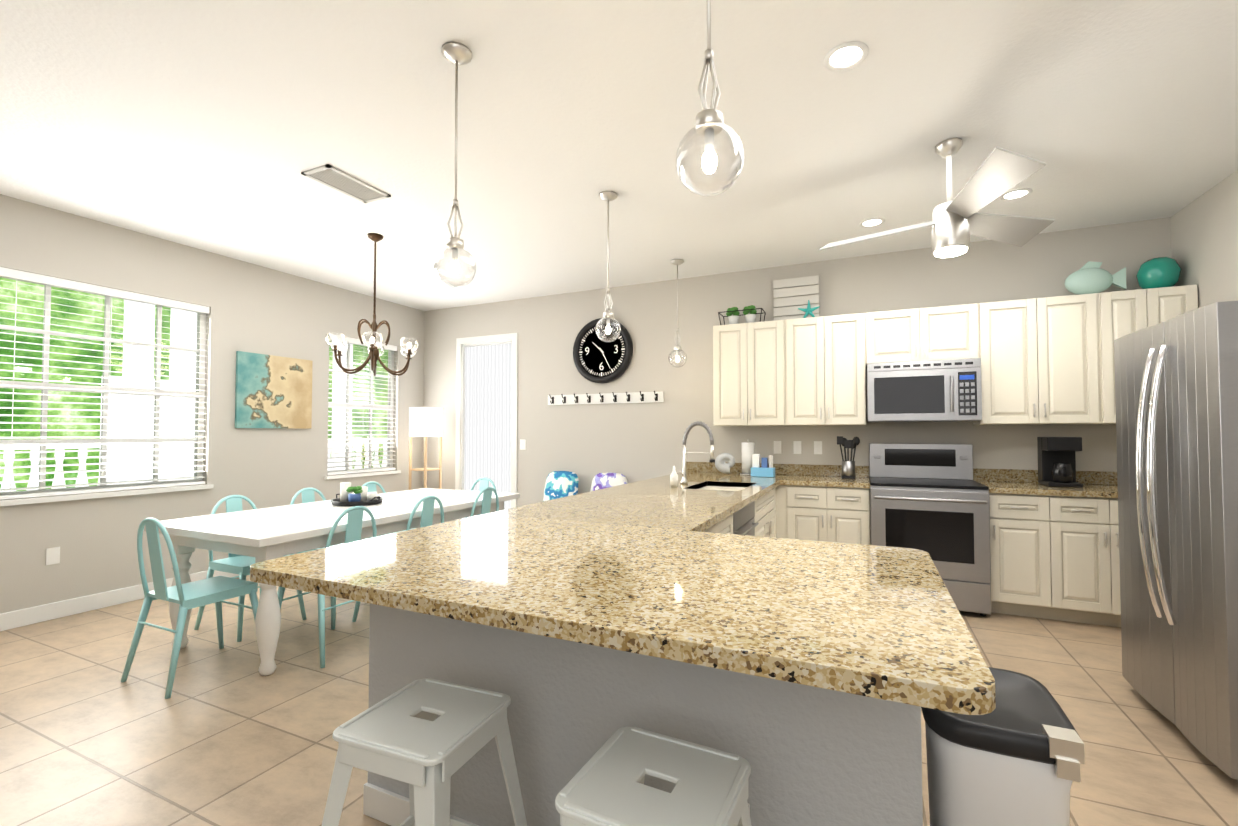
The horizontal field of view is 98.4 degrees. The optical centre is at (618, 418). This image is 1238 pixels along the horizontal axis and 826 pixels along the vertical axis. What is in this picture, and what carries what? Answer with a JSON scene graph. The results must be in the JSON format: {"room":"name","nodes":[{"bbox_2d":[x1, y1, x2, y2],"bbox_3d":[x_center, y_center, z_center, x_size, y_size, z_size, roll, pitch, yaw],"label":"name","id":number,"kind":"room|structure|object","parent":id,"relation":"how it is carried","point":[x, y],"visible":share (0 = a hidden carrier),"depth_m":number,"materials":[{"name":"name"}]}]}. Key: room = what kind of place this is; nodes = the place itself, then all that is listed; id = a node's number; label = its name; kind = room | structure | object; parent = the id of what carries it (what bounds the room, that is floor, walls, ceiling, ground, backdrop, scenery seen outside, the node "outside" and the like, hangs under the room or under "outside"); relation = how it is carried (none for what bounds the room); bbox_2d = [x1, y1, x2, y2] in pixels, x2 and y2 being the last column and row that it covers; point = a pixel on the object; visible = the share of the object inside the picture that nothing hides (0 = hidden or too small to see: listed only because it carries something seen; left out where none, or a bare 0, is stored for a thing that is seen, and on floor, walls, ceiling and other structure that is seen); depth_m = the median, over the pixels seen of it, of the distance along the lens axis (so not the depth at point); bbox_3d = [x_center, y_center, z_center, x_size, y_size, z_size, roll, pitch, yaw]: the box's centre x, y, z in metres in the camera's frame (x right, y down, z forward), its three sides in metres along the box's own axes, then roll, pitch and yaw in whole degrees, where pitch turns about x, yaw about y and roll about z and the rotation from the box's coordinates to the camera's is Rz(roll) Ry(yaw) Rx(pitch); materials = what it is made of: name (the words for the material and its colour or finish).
{"room":"kitchen","nodes":[
{"label":"kitchen","id":0,"kind":"room"},
{"bbox_2d":[0,194,423,613],"bbox_3d":[-4.125,-0.039,3.649,0.150,2.891,7.582,-1,-2,25],"label":"wall","id":1,"kind":"structure","parent":0,"point":[254,308],"depth_m":4.67,"materials":[{"name":"grey paint"}]},
{"bbox_2d":[46,547,59,564],"bbox_3d":[-3.975,0.967,3.756,0.005,0.115,0.070,-1,-2,25],"label":"outlet","id":2,"kind":"object","parent":1,"relation":"attached to","point":[52,555],"depth_m":3.75,"materials":[{"name":"white plastic"}]},
{"bbox_2d":[0,267,213,505],"bbox_3d":[-3.892,-0.199,4.080,0.155,1.585,1.390,-1,-2,25],"label":"window","id":3,"kind":"structure","parent":1,"relation":"in","point":[45,386],"depth_m":4.07,"materials":[{"name":"white plastic"}]},
{"bbox_2d":[0,527,419,630],"bbox_3d":[-4.047,1.348,3.576,0.019,0.115,7.282,-1,-2,25],"label":"baseboard","id":4,"kind":"structure","parent":1,"relation":"attached to","point":[33,615],"depth_m":3.86,"materials":[{"name":"white wood"}]},
{"bbox_2d":[235,351,312,428],"bbox_3d":[-3.320,-0.252,5.178,0.033,0.700,0.720,-1,-2,25],"label":"framed picture","id":5,"kind":"object","parent":1,"relation":"attached to","point":[271,391],"visible":1,"depth_m":5.13,"materials":[{"name":"fabric"}]},
{"bbox_2d":[325,334,400,478],"bbox_3d":[-2.942,-0.118,6.140,0.155,1.555,0.990,-1,-2,25],"label":"window","id":6,"kind":"structure","parent":1,"relation":"in","point":[370,406],"depth_m":6.15,"materials":[{"name":"white plastic"}]},
{"bbox_2d":[0,575,1237,825],"bbox_3d":[-1.830,1.465,3.928,11.050,0.100,10.082,-1,-2,25],"label":"floor","id":7,"kind":"structure","parent":0,"point":[228,735],"depth_m":2.41,"materials":[{"name":"tile"}]},
{"bbox_2d":[99,376,168,484],"bbox_3d":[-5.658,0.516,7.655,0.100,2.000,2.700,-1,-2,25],"label":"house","id":8,"kind":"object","parent":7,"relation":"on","point":[118,433],"depth_m":6.53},
{"bbox_2d":[120,518,257,698],"bbox_3d":[-2.315,0.954,2.949,0.447,0.873,0.492,-1,-2,25],"label":"chair","id":9,"kind":"object","parent":7,"relation":"on","point":[217,590],"visible":0.94,"depth_m":2.82,"materials":[{"name":"teal metal"}]},
{"bbox_2d":[0,300,386,491],"bbox_3d":[-4.937,-0.245,5.417,0.180,3.400,7.000,-1,-2,25],"label":"balustrade","id":10,"kind":"object","parent":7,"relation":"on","point":[140,327],"depth_m":5.48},
{"bbox_2d":[194,495,305,641],"bbox_3d":[-2.504,0.973,3.656,0.492,0.873,0.447,-1,-2,25],"label":"chair","id":11,"kind":"object","parent":7,"relation":"on","point":[240,565],"visible":0.54,"depth_m":3.56,"materials":[{"name":"teal metal"}]},
{"bbox_2d":[290,488,343,554],"bbox_3d":[-2.274,0.987,4.155,0.492,0.873,0.447,-1,-2,25],"label":"chair","id":12,"kind":"object","parent":7,"relation":"on","point":[308,496],"visible":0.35,"depth_m":4.24,"materials":[{"name":"teal metal"}]},
{"bbox_2d":[277,506,376,667],"bbox_3d":[-1.776,0.963,3.276,0.492,0.873,0.447,-1,-2,25],"label":"chair","id":13,"kind":"object","parent":7,"relation":"on","point":[354,524],"visible":0.5,"depth_m":3.17,"materials":[{"name":"teal metal"}]},
{"bbox_2d":[143,488,519,675],"bbox_3d":[-1.875,1.034,3.986,1.130,0.765,2.270,-1,-2,25],"label":"dining table","id":14,"kind":"object","parent":7,"relation":"on","point":[264,534],"visible":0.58,"depth_m":3.22,"materials":[{"name":"white wood"}]},
{"bbox_2d":[330,482,383,506],"bbox_3d":[-2.001,0.574,4.096,0.429,0.159,0.370,-1,-2,25],"label":"centerpiece","id":15,"kind":"object","parent":14,"relation":"on","point":[361,496],"visible":1,"depth_m":4.03,"materials":[{"name":"white ceramic"}]},
{"bbox_2d":[361,481,415,539],"bbox_3d":[-2.023,1.001,4.700,0.492,0.873,0.447,-1,-2,25],"label":"chair","id":16,"kind":"object","parent":7,"relation":"on","point":[371,485],"visible":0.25,"depth_m":4.80,"materials":[{"name":"teal metal"}]},
{"bbox_2d":[352,495,443,621],"bbox_3d":[-1.529,0.977,3.812,0.492,0.873,0.447,-1,-2,25],"label":"chair","id":17,"kind":"object","parent":7,"relation":"on","point":[427,510],"visible":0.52,"depth_m":3.71,"materials":[{"name":"teal metal"}]},
{"bbox_2d":[322,678,526,825],"bbox_3d":[-0.469,1.031,1.301,0.429,0.624,0.429,-1,-2,21],"label":"stool","id":18,"kind":"object","parent":7,"relation":"on","point":[404,734],"visible":1,"depth_m":1.23,"materials":[{"name":"white paint"}]},
{"bbox_2d":[409,407,442,523],"bbox_3d":[-2.311,0.677,6.383,0.270,1.610,0.270,-1,-2,25],"label":"floor lamp","id":19,"kind":"object","parent":7,"relation":"on","point":[425,422],"visible":0.56,"depth_m":6.31,"materials":[{"name":"white fabric"}]},
{"bbox_2d":[466,477,495,517],"bbox_3d":[-1.412,1.010,5.027,0.447,0.873,0.492,-1,-2,25],"label":"chair","id":20,"kind":"object","parent":7,"relation":"on","point":[484,482],"visible":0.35,"depth_m":5.24,"materials":[{"name":"teal metal"}]},
{"bbox_2d":[470,487,498,516],"bbox_3d":[-1.261,0.993,4.393,0.492,0.873,0.447,-1,-2,25],"label":"chair","id":21,"kind":"object","parent":7,"relation":"on","point":[486,500],"visible":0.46,"depth_m":4.30,"materials":[{"name":"teal metal"}]},
{"bbox_2d":[363,606,922,825],"bbox_3d":[0.042,0.919,1.811,1.694,0.875,0.680,-1,-2,25],"label":"base cabinet","id":22,"kind":"object","parent":7,"relation":"on","point":[815,757],"depth_m":1.44,"materials":[{"name":"paint"}]},
{"bbox_2d":[250,470,995,714],"bbox_3d":[0.619,0.497,3.116,1.860,0.040,4.250,-1,-2,25],"label":"countertop","id":23,"kind":"structure","parent":22,"relation":"on","point":[780,578],"depth_m":1.42,"materials":[{"name":"beige stone"}]},
{"bbox_2d":[670,466,677,486],"bbox_3d":[0.400,0.422,3.885,0.060,0.150,0.057,-1,-2,25],"label":"soap bottle","id":24,"kind":"object","parent":23,"relation":"on","point":[673,479],"visible":1,"depth_m":3.86,"materials":[{"name":"white paint"}]},
{"bbox_2d":[680,421,714,483],"bbox_3d":[0.583,0.260,4.034,0.268,0.482,0.121,-1,-2,25],"label":"faucet","id":25,"kind":"object","parent":23,"relation":"on","point":[684,441],"visible":1,"depth_m":4.07,"materials":[{"name":"silver metal"}]},
{"bbox_2d":[682,482,753,489],"bbox_3d":[0.764,0.596,3.977,0.400,0.188,0.660,-1,-2,25],"label":"sink","id":26,"kind":"object","parent":23,"relation":"in","point":[697,485],"depth_m":4.22,"materials":[{"name":"silver metal"}]},
{"bbox_2d":[715,453,734,473],"bbox_3d":[0.987,0.420,4.976,0.179,0.195,0.108,-1,-2,25],"label":"shell ornament","id":27,"kind":"object","parent":23,"relation":"on","point":[721,465],"visible":1,"depth_m":4.95,"materials":[{"name":"grey ceramic"}]},
{"bbox_2d":[740,439,754,474],"bbox_3d":[1.206,0.362,4.991,0.150,0.330,0.150,-1,-2,25],"label":"paper towel","id":28,"kind":"object","parent":23,"relation":"on","point":[748,449],"visible":0.69,"depth_m":4.94,"materials":[{"name":"white paper"}]},
{"bbox_2d":[751,454,774,476],"bbox_3d":[1.288,0.422,4.786,0.200,0.200,0.100,-1,-2,25],"label":"sink caddy","id":29,"kind":"object","parent":23,"relation":"on","point":[763,470],"visible":1,"depth_m":4.76,"materials":[{"name":"blue plastic"}]},
{"bbox_2d":[837,436,859,478],"bbox_3d":[1.972,0.337,4.595,0.182,0.360,0.106,-1,-2,25],"label":"utensil crock","id":30,"kind":"object","parent":23,"relation":"on","point":[848,469],"visible":1,"depth_m":4.57,"materials":[{"name":"silver metal"}]},
{"bbox_2d":[555,726,751,825],"bbox_3d":[0.076,1.024,1.049,0.446,0.624,0.446,-1,-2,25],"label":"stool","id":31,"kind":"object","parent":7,"relation":"on","point":[605,786],"visible":1,"depth_m":1.04,"materials":[{"name":"white paint"}]},
{"bbox_2d":[869,443,990,615],"bbox_3d":[2.388,0.814,4.187,0.760,1.215,0.772,-1,-2,25],"label":"range","id":32,"kind":"object","parent":7,"relation":"on","point":[932,500],"visible":0.85,"depth_m":3.92,"materials":[{"name":"silver metal"}]},
{"bbox_2d":[921,667,1084,825],"bbox_3d":[0.955,1.025,1.373,0.314,0.640,0.405,-1,-2,25],"label":"trash can","id":33,"kind":"object","parent":7,"relation":"on","point":[1016,757],"visible":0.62,"depth_m":1.24,"materials":[{"name":"white"}]},
{"bbox_2d":[989,494,1065,620],"bbox_3d":[2.965,0.979,4.021,0.417,0.875,0.617,-1,-2,25],"label":"base cabinet","id":34,"kind":"object","parent":7,"relation":"on","point":[1028,531],"depth_m":3.74,"materials":[{"name":"wood"}]},
{"bbox_2d":[973,478,1117,497],"bbox_3d":[3.345,0.517,3.850,1.260,0.040,0.633,-1,-2,25],"label":"countertop","id":35,"kind":"structure","parent":34,"relation":"on","point":[1090,489],"depth_m":3.76,"materials":[{"name":"beige stone"}]},
{"bbox_2d":[1037,437,1082,487],"bbox_3d":[3.265,0.319,3.966,0.200,0.360,0.260,-1,-2,25],"label":"coffee maker","id":36,"kind":"object","parent":35,"relation":"on","point":[1056,462],"visible":1,"depth_m":3.90,"materials":[{"name":"black plastic"}]},
{"bbox_2d":[1062,498,1120,627],"bbox_3d":[3.390,0.974,3.825,0.760,0.875,0.617,-1,-2,25],"label":"base cabinet","id":37,"kind":"object","parent":7,"relation":"on","point":[1092,524],"depth_m":3.59,"materials":[{"name":"wood"}]},
{"bbox_2d":[1114,301,1237,779],"bbox_3d":[2.743,0.466,2.203,0.938,1.802,0.912,-1,-2,25],"label":"fridge","id":38,"kind":"object","parent":7,"relation":"on","point":[1176,389],"visible":1,"depth_m":2.18,"materials":[{"name":"silver metal"}]},
{"bbox_3d":[-0.272,1.230,5.585,1.600,0.460,0.440,-1,-2,25],"label":"bench","id":39,"kind":"object","parent":7,"relation":"on","visible":0},
{"bbox_2d":[543,471,578,500],"bbox_3d":[-0.638,0.791,5.876,0.430,0.417,0.170,-1,-2,25],"label":"pillow","id":40,"kind":"object","parent":39,"relation":"on","point":[559,484],"visible":0.69,"depth_m":5.84,"materials":[{"name":"blue fabric"}]},
{"bbox_2d":[591,472,626,490],"bbox_3d":[-0.112,0.784,5.633,0.430,0.417,0.170,-1,-2,25],"label":"pillow","id":41,"kind":"object","parent":39,"relation":"on","point":[603,480],"visible":0.27,"depth_m":5.63,"materials":[{"name":"fabric"}]},
{"bbox_2d":[0,0,1237,310],"bbox_3d":[-0.764,-1.576,2.142,7.550,0.100,7.582,-1,-2,25],"label":"ceiling","id":42,"kind":"structure","parent":0,"point":[216,126],"depth_m":2.74,"materials":[{"name":"white paint"}]},
{"bbox_2d":[301,164,390,202],"bbox_3d":[-1.727,-1.485,3.409,0.240,0.012,0.460,-1,-2,25],"label":"ceiling vent","id":43,"kind":"object","parent":42,"relation":"in","point":[328,175],"visible":0.98,"depth_m":3.38,"materials":[{"name":"grey metal"}]},
{"bbox_2d":[325,233,417,375],"bbox_3d":[-1.956,-0.911,4.281,0.708,1.112,0.717,-1,-2,25],"label":"chandelier","id":44,"kind":"object","parent":42,"relation":"hanging from","point":[373,353],"visible":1,"depth_m":4.25,"materials":[{"name":"brown metal"}]},
{"bbox_2d":[433,42,475,287],"bbox_3d":[-0.675,-1.031,2.213,0.170,0.985,0.170,-1,-2,25],"label":"pendant light","id":45,"kind":"object","parent":42,"relation":"hanging from","point":[456,53],"visible":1,"depth_m":2.20,"materials":[{"name":"clear glass"}]},
{"bbox_2d":[595,191,620,341],"bbox_3d":[-0.071,-0.994,3.546,0.170,0.985,0.170,-1,-2,25],"label":"pendant light","id":46,"kind":"object","parent":42,"relation":"hanging from","point":[608,315],"visible":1,"depth_m":3.53,"materials":[{"name":"silver metal"}]},
{"bbox_2d":[668,259,686,367],"bbox_3d":[0.538,-0.957,4.916,0.170,0.985,0.170,-1,-2,25],"label":"pendant light","id":47,"kind":"object","parent":42,"relation":"hanging from","point":[677,348],"visible":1,"depth_m":4.90,"materials":[{"name":"silver metal"}]},
{"bbox_2d":[675,0,743,196],"bbox_3d":[0.227,-1.054,1.351,0.170,0.985,0.170,-1,-2,25],"label":"pendant light","id":48,"kind":"object","parent":42,"relation":"hanging from","point":[709,125],"visible":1,"depth_m":1.33,"materials":[{"name":"clear glass"}]},
{"bbox_2d":[823,41,868,71],"bbox_3d":[0.955,-1.518,2.251,0.176,0.010,0.176,-1,-2,25],"label":"recessed light","id":49,"kind":"object","parent":42,"relation":"in","point":[845,56],"visible":1,"depth_m":2.25,"materials":[{"name":"white paint"}]},
{"bbox_2d":[859,218,884,227],"bbox_3d":[1.905,-1.470,4.025,0.176,0.010,0.176,-1,-2,25],"label":"recessed light","id":50,"kind":"object","parent":42,"relation":"in","point":[870,222],"visible":1,"depth_m":4.02,"materials":[{"name":"white paint"}]},
{"bbox_2d":[819,138,1054,257],"bbox_3d":[1.724,-1.202,2.885,1.242,0.605,1.213,-1,-2,25],"label":"ceiling fan","id":51,"kind":"object","parent":42,"relation":"hanging from","point":[957,221],"visible":1,"depth_m":2.86,"materials":[{"name":"silver metal"}]},
{"bbox_2d":[1000,188,1031,200],"bbox_3d":[2.631,-1.483,3.547,0.176,0.010,0.176,-1,-2,25],"label":"recessed light","id":52,"kind":"object","parent":42,"relation":"in","point":[1014,194],"visible":0.98,"depth_m":3.54,"materials":[{"name":"white paint"}]},
{"bbox_2d":[424,218,1167,524],"bbox_3d":[0.782,0.011,5.479,7.230,2.891,0.150,-1,-2,25],"label":"wall","id":53,"kind":"structure","parent":0,"point":[636,441],"depth_m":5.39,"materials":[{"name":"grey paint"}]},
{"bbox_2d":[455,333,517,519],"bbox_3d":[-1.587,0.241,6.557,0.920,2.490,0.165,-1,-2,25],"label":"door","id":54,"kind":"structure","parent":53,"relation":"attached to","point":[486,401],"depth_m":6.54,"materials":[{"name":"white"}]},
{"bbox_2d":[520,439,525,449],"bbox_3d":[-1.128,0.309,6.262,0.080,0.120,0.008,-1,-2,25],"label":"light switch","id":55,"kind":"object","parent":53,"relation":"attached to","point":[522,441],"depth_m":6.26,"materials":[{"name":"white plastic"}]},
{"bbox_2d":[573,318,632,383],"bbox_3d":[-0.186,-0.734,5.824,0.710,0.710,0.068,-1,-2,25],"label":"wall clock","id":56,"kind":"object","parent":53,"relation":"attached to","point":[596,359],"visible":0.81,"depth_m":5.81,"materials":[{"name":"black plastic"}]},
{"bbox_2d":[548,391,663,404],"bbox_3d":[-0.191,-0.218,5.799,1.400,0.116,0.091,-1,-2,25],"label":"hook rail","id":57,"kind":"object","parent":53,"relation":"attached to","point":[626,397],"visible":1,"depth_m":5.80,"materials":[{"name":"white paint"}]},
{"bbox_2d":[713,319,796,425],"bbox_3d":[1.272,-0.398,4.988,0.719,0.938,0.347,-1,-2,25],"label":"upper cabinet","id":58,"kind":"object","parent":53,"relation":"attached to","point":[754,385],"depth_m":4.82,"materials":[{"name":"white wood"}]},
{"bbox_2d":[718,305,765,324],"bbox_3d":[1.161,-0.962,5.050,0.408,0.191,0.208,-1,-2,25],"label":"potted plants","id":59,"kind":"object","parent":58,"relation":"on","point":[746,310],"visible":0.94,"depth_m":5.02,"materials":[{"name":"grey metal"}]},
{"bbox_2d":[773,275,819,320],"bbox_3d":[1.643,-1.086,4.949,0.411,0.430,0.062,-1,-2,25],"label":"sign","id":60,"kind":"object","parent":58,"relation":"on","point":[811,308],"visible":0.81,"depth_m":4.95,"materials":[{"name":"white wood"}]},
{"bbox_2d":[774,441,780,453],"bbox_3d":[1.497,0.276,5.054,0.070,0.120,0.007,-1,-2,25],"label":"outlet","id":61,"kind":"object","parent":53,"relation":"attached to","point":[777,444],"depth_m":5.05,"materials":[{"name":"white plastic"}]},
{"bbox_2d":[793,441,800,453],"bbox_3d":[1.661,0.274,4.979,0.070,0.120,0.007,-1,-2,25],"label":"outlet","id":62,"kind":"object","parent":53,"relation":"attached to","point":[796,444],"depth_m":4.98,"materials":[{"name":"white plastic"}]},
{"bbox_2d":[814,441,821,453],"bbox_3d":[1.825,0.271,4.903,0.070,0.120,0.007,-1,-2,25],"label":"outlet","id":63,"kind":"object","parent":53,"relation":"attached to","point":[817,444],"depth_m":4.90,"materials":[{"name":"white plastic"}]},
{"bbox_2d":[793,313,868,425],"bbox_3d":[1.797,-0.405,4.746,0.715,0.938,0.347,-1,-2,25],"label":"upper cabinet","id":64,"kind":"object","parent":53,"relation":"attached to","point":[831,353],"depth_m":4.55,"materials":[{"name":"white wood"}]},
{"bbox_2d":[869,303,980,362],"bbox_3d":[2.482,-0.665,4.437,0.795,0.435,0.347,-1,-2,25],"label":"upper cabinet","id":65,"kind":"object","parent":53,"relation":"attached to","point":[953,331],"depth_m":4.26,"materials":[{"name":"white wood"}]},
{"bbox_2d":[867,358,981,421],"bbox_3d":[2.457,-0.210,4.364,0.780,0.472,0.478,-1,-2,25],"label":"microwave","id":66,"kind":"object","parent":65,"relation":"attached to","point":[950,390],"visible":1,"depth_m":4.18,"materials":[{"name":"silver metal"}]},
{"bbox_2d":[973,291,1116,424],"bbox_3d":[3.202,-0.422,4.098,0.790,0.938,0.347,-1,-2,25],"label":"upper cabinet","id":67,"kind":"object","parent":53,"relation":"attached to","point":[1047,361],"depth_m":3.93,"materials":[{"name":"white wood"}]},
{"bbox_2d":[1064,261,1125,294],"bbox_3d":[3.529,-1.032,3.971,0.354,0.272,0.108,-1,-2,25],"label":"fish","id":68,"kind":"object","parent":67,"relation":"on","point":[1089,277],"visible":0.85,"depth_m":3.94},
{"bbox_2d":[1117,285,1197,338],"bbox_3d":[3.704,-0.429,3.867,0.596,0.938,0.347,-1,-2,25],"label":"upper cabinet","id":69,"kind":"object","parent":53,"relation":"attached to","point":[1139,309],"depth_m":3.70,"materials":[{"name":"white wood"}]},
{"bbox_2d":[1136,257,1180,288],"bbox_3d":[3.854,-1.018,3.821,0.230,0.235,0.230,-1,-2,25],"label":"vase","id":70,"kind":"object","parent":69,"relation":"on","point":[1159,272],"visible":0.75,"depth_m":3.75,"materials":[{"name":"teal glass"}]},
{"bbox_2d":[1168,170,1237,307],"bbox_3d":[2.596,-0.124,0.553,0.150,2.891,7.582,-1,-2,25],"label":"wall","id":71,"kind":"structure","parent":0,"point":[1203,235],"depth_m":3.48,"materials":[{"name":"grey paint"}]},
{"label":"outside","id":72,"kind":"structure","parent":0,"visible":0},
{"bbox_2d":[0,278,387,490],"bbox_3d":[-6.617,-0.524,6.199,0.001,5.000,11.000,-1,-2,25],"label":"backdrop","id":73,"kind":"structure","parent":72,"point":[31,297],"depth_m":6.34,"materials":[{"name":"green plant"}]}
]}

